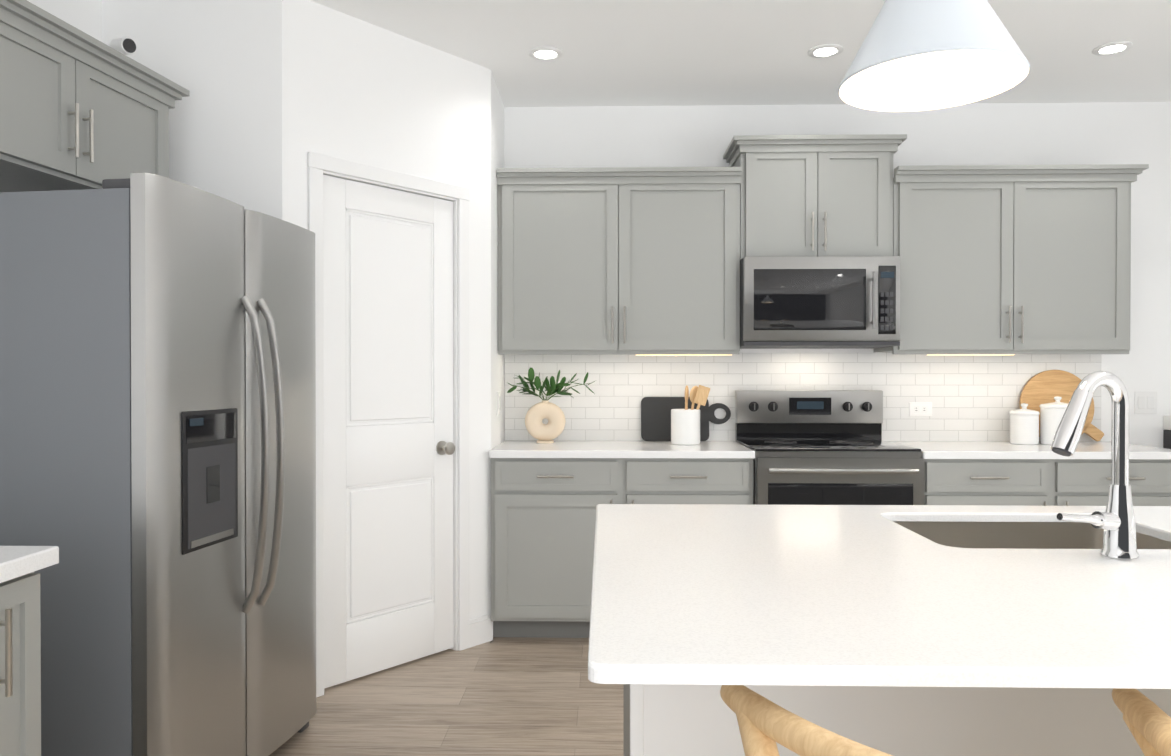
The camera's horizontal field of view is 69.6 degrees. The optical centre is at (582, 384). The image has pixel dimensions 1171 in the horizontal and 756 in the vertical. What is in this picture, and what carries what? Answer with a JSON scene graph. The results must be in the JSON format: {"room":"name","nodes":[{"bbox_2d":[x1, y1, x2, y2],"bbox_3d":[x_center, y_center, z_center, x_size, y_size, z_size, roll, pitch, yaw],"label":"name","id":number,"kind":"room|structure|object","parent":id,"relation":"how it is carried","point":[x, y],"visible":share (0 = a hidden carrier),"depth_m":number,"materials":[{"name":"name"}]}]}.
{"room":"kitchen","nodes":[
{"label":"kitchen","id":0,"kind":"room"},
{"bbox_2d":[27,0,138,62],"bbox_3d":[-2.251,-0.112,0.506,0.796,2.690,5.690,0,0,1],"label":"wall","id":1,"kind":"structure","parent":0,"point":[105,21],"depth_m":3.16,"materials":[{"name":"white paint"}]},
{"bbox_2d":[0,0,189,191],"bbox_3d":[-1.684,-0.835,2.587,0.409,0.435,0.954,0,0,8],"label":"upper cabinet","id":2,"kind":"object","parent":1,"relation":"attached to","point":[80,110],"visible":0.96,"depth_m":2.53,"materials":[{"name":"grey wood"}]},
{"bbox_2d":[109,37,136,54],"bbox_3d":[-1.508,-1.096,2.763,0.088,0.084,0.078,0,0,1],"label":"security camera","id":3,"kind":"object","parent":2,"relation":"on","point":[126,46],"visible":0.62,"depth_m":2.74,"materials":[{"name":"white plastic"}]},
{"bbox_2d":[269,637,623,755],"bbox_3d":[0.435,1.254,1.143,6.400,0.050,6.940,0,0,1],"label":"floor","id":4,"kind":"structure","parent":0,"point":[509,696],"depth_m":3.15,"materials":[{"name":"brown wood"}]},
{"bbox_2d":[0,572,40,755],"bbox_3d":[-1.394,0.792,1.543,0.630,0.868,0.300,0,0,1],"label":"base cabinet","id":5,"kind":"object","parent":4,"relation":"on","point":[20,677],"visible":0.98,"depth_m":1.60,"materials":[{"name":"grey wood"}]},
{"bbox_2d":[0,546,58,582],"bbox_3d":[-1.406,0.349,0.393,0.660,0.034,2.600,0,0,1],"label":"countertop","id":6,"kind":"structure","parent":5,"relation":"on","point":[16,561],"depth_m":1.61,"materials":[{"name":"white stone"}]},
{"bbox_2d":[0,173,315,755],"bbox_3d":[-1.338,0.344,2.595,0.850,1.748,0.912,0,0,8],"label":"fridge","id":7,"kind":"object","parent":4,"relation":"on","point":[157,414],"visible":1,"depth_m":2.15,"materials":[{"name":"grey metal"}]},
{"bbox_2d":[491,458,752,637],"bbox_3d":[0.189,0.772,4.193,1.224,0.867,0.642,0,0,1],"label":"base cabinet","id":8,"kind":"object","parent":4,"relation":"on","point":[543,513],"visible":0.62,"depth_m":3.92,"materials":[{"name":"grey wood"}]},
{"bbox_2d":[489,440,754,457],"bbox_3d":[0.189,0.321,4.196,1.226,0.034,0.630,0,0,1],"label":"countertop","id":9,"kind":"structure","parent":8,"relation":"on","point":[610,449],"depth_m":3.90,"materials":[{"name":"white stone"}]},
{"bbox_2d":[507,367,594,442],"bbox_3d":[-0.163,0.108,4.352,0.466,0.388,0.107,0,0,7],"label":"vase","id":10,"kind":"object","parent":9,"relation":"on","point":[551,429],"visible":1,"depth_m":4.33,"materials":[{"name":"beige ceramic"}]},
{"bbox_2d":[641,397,730,440],"bbox_3d":[0.550,0.184,4.467,0.475,0.234,0.048,0,0,1],"label":"cutting board","id":11,"kind":"object","parent":9,"relation":"on","point":[655,418],"visible":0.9,"depth_m":4.46,"materials":[{"name":"grey wood"}]},
{"bbox_2d":[671,385,709,444],"bbox_3d":[0.548,0.153,4.268,0.198,0.300,0.148,0,0,1],"label":"utensil crock","id":12,"kind":"object","parent":9,"relation":"on","point":[685,426],"visible":1,"depth_m":4.22,"materials":[{"name":"white ceramic"}]},
{"bbox_2d":[735,390,923,504],"bbox_3d":[1.184,0.621,4.129,0.758,1.172,0.700,0,0,1],"label":"range","id":13,"kind":"object","parent":4,"relation":"on","point":[820,447],"visible":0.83,"depth_m":3.88,"materials":[{"name":"silver metal"}]},
{"bbox_2d":[623,684,1170,755],"bbox_3d":[1.648,0.778,1.823,3.108,0.892,0.666,0,0,1],"label":"kitchen island","id":14,"kind":"object","parent":4,"relation":"on","point":[677,720],"visible":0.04,"depth_m":1.52,"materials":[{"name":"grey"}]},
{"bbox_2d":[588,504,1170,688],"bbox_3d":[1.633,0.323,1.518,3.225,0.021,1.218,0,0,1],"label":"island countertop","id":15,"kind":"structure","parent":14,"relation":"on","point":[789,595],"depth_m":1.21,"materials":[{"name":"white stone"}]},
{"bbox_2d":[893,521,1170,548],"bbox_3d":[0.969,0.491,1.809,0.567,0.319,0.452,0,0,1],"label":"sink","id":16,"kind":"object","parent":15,"relation":"in","point":[1043,535],"visible":0.02,"depth_m":2.02,"materials":[{"name":"silver metal"}]},
{"bbox_2d":[1050,371,1139,559],"bbox_3d":[0.914,0.144,1.507,0.176,0.335,0.095,0,0,1],"label":"faucet","id":17,"kind":"object","parent":15,"relation":"on","point":[1115,521],"visible":1,"depth_m":1.50,"materials":[{"name":"silver metal"}]},
{"bbox_2d":[924,459,1170,505],"bbox_3d":[2.176,0.773,4.145,1.216,0.867,0.642,0,0,1],"label":"base cabinet","id":18,"kind":"object","parent":4,"relation":"on","point":[1044,482],"visible":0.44,"depth_m":3.86,"materials":[{"name":"grey wood"}]},
{"bbox_2d":[888,441,1170,458],"bbox_3d":[2.176,0.322,4.148,1.218,0.034,0.630,0,0,1],"label":"countertop","id":19,"kind":"structure","parent":18,"relation":"on","point":[982,450],"depth_m":3.90,"materials":[{"name":"white stone"}]},
{"bbox_2d":[1009,403,1039,444],"bbox_3d":[2.247,0.199,4.282,0.140,0.207,0.140,0,0,1],"label":"canister","id":20,"kind":"object","parent":19,"relation":"on","point":[1024,425],"visible":1,"depth_m":4.23,"materials":[{"name":"white ceramic"}]},
{"bbox_2d":[1039,396,1068,444],"bbox_3d":[2.404,0.182,4.258,0.164,0.242,0.164,0,0,1],"label":"canister","id":21,"kind":"object","parent":19,"relation":"on","point":[1051,414],"visible":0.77,"depth_m":4.22,"materials":[{"name":"white ceramic"}]},
{"bbox_2d":[1019,370,1103,440],"bbox_3d":[2.505,0.112,4.409,0.419,0.378,0.068,0,0,1],"label":"round cutting board","id":22,"kind":"object","parent":19,"relation":"on","point":[1044,387],"visible":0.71,"depth_m":4.41,"materials":[{"name":"brown wood"}]},
{"bbox_2d":[1163,416,1170,448],"bbox_3d":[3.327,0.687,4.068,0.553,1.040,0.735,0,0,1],"label":"washer","id":23,"kind":"object","parent":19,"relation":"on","point":[1167,432],"visible":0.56,"depth_m":4.40,"materials":[{"name":"white"}]},
{"bbox_2d":[211,102,1170,611],"bbox_3d":[0.809,-0.142,4.544,5.581,2.690,0.100,0,0,1],"label":"wall","id":24,"kind":"structure","parent":0,"point":[259,151],"depth_m":4.44,"materials":[{"name":"white paint"}]},
{"bbox_2d":[307,151,469,697],"bbox_3d":[-0.824,0.158,3.578,0.117,2.105,0.819,0,1,40],"label":"door frame","id":25,"kind":"structure","parent":24,"relation":"attached to","point":[319,165],"depth_m":3.76,"materials":[{"name":"white wood"}]},
{"bbox_2d":[323,175,454,688],"bbox_3d":[-0.806,0.187,3.568,0.476,2.024,0.560,0,0,1],"label":"pantry door","id":26,"kind":"structure","parent":24,"relation":"in","point":[389,448],"depth_m":3.54,"materials":[{"name":"white wood"}]},
{"bbox_2d":[469,614,492,647],"bbox_3d":[-0.770,1.211,3.573,0.686,0.250,0.843,0,0,1],"label":"baseboard","id":27,"kind":"structure","parent":24,"relation":"attached to","point":[481,630],"depth_m":3.91,"materials":[{"name":"white wood"}]},
{"bbox_2d":[497,391,500,415],"bbox_3d":[-0.420,0.096,4.246,0.008,0.120,0.120,0,0,1],"label":"switch plate","id":28,"kind":"object","parent":24,"relation":"attached to","point":[498,402],"visible":1,"depth_m":4.23,"materials":[{"name":"white plastic"}]},
{"bbox_2d":[496,167,741,354],"bbox_3d":[0.183,-0.607,4.318,1.206,0.915,0.372,0,0,1],"label":"upper cabinet","id":29,"kind":"object","parent":24,"relation":"attached to","point":[622,261],"visible":0.98,"depth_m":4.18,"materials":[{"name":"grey wood"}]},
{"bbox_2d":[636,354,732,355],"bbox_3d":[0.511,-0.156,4.247,0.488,0.021,0.036,0,0,1],"label":"led","id":30,"kind":"object","parent":29,"relation":"attached to","point":[710,354],"visible":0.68,"depth_m":4.22,"materials":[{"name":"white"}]},
{"bbox_2d":[505,353,1101,440],"bbox_3d":[1.160,0.067,4.482,3.153,0.469,0.009,0,0,1],"label":"backsplash","id":31,"kind":"structure","parent":24,"relation":"attached to","point":[973,397],"depth_m":4.48,"materials":[{"name":"tile"}]},
{"bbox_2d":[909,402,931,415],"bbox_3d":[1.791,0.132,4.459,0.120,0.074,0.007,0,0,1],"label":"electrical outlet plate","id":32,"kind":"object","parent":31,"relation":"attached to","point":[920,408],"visible":1,"depth_m":4.46,"materials":[{"name":"white plastic"}]},
{"bbox_2d":[723,134,906,259],"bbox_3d":[1.164,-0.919,4.292,0.839,0.596,0.372,0,0,1],"label":"upper cabinet","id":33,"kind":"object","parent":24,"relation":"attached to","point":[816,195],"visible":0.92,"depth_m":4.16,"materials":[{"name":"grey wood"}]},
{"bbox_2d":[740,256,899,348],"bbox_3d":[1.163,-0.404,4.250,0.749,0.430,0.464,0,0,1],"label":"microwave","id":34,"kind":"object","parent":33,"relation":"attached to","point":[846,302],"visible":1,"depth_m":4.07,"materials":[{"name":"grey metal"}]},
{"bbox_2d":[874,164,1148,353],"bbox_3d":[2.141,-0.607,4.271,1.198,0.915,0.372,0,0,1],"label":"upper cabinet","id":35,"kind":"object","parent":24,"relation":"attached to","point":[1015,259],"visible":0.98,"depth_m":4.13,"materials":[{"name":"grey wood"}]},
{"bbox_2d":[926,354,1014,354],"bbox_3d":[1.940,-0.156,4.213,0.428,0.021,0.036,0,0,1],"label":"led","id":36,"kind":"object","parent":35,"relation":"attached to","point":[970,354],"visible":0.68,"depth_m":4.20,"materials":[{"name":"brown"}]},
{"bbox_2d":[1134,391,1156,413],"bbox_3d":[2.971,0.096,4.439,0.116,0.120,0.008,0,0,1],"label":"switch plate","id":37,"kind":"object","parent":24,"relation":"attached to","point":[1145,402],"visible":1,"depth_m":4.44,"materials":[{"name":"white plastic"}]},
{"bbox_2d":[310,0,1170,106],"bbox_3d":[0.435,-1.511,1.122,6.400,0.100,6.940,0,0,1],"label":"ceiling","id":38,"kind":"structure","parent":0,"point":[675,52],"depth_m":3.67,"materials":[{"name":"white paint"}]},
{"bbox_2d":[529,47,562,60],"bbox_3d":[-0.164,-1.476,3.763,0.152,0.008,0.152,0,0,1],"label":"recessed light","id":39,"kind":"object","parent":38,"relation":"in","point":[545,53],"visible":1,"depth_m":3.75,"materials":[{"name":"white plastic"}]},
{"bbox_2d":[808,44,842,57],"bbox_3d":[1.078,-1.476,3.733,0.152,0.008,0.152,0,0,1],"label":"recessed light","id":40,"kind":"object","parent":38,"relation":"in","point":[825,50],"visible":1,"depth_m":3.72,"materials":[{"name":"white"}]},
{"bbox_2d":[838,0,1029,111],"bbox_3d":[0.601,-0.991,1.452,0.305,0.944,0.305,0,0,1],"label":"pendant lamp","id":41,"kind":"object","parent":38,"relation":"hanging from","point":[917,55],"visible":1,"depth_m":1.45,"materials":[{"name":"white metal"}]},
{"bbox_2d":[1092,41,1132,55],"bbox_3d":[2.330,-1.475,3.702,0.152,0.008,0.152,0,0,1],"label":"recessed light","id":42,"kind":"object","parent":38,"relation":"in","point":[1112,48],"visible":0.98,"depth_m":3.70,"materials":[{"name":"white"}]}
]}

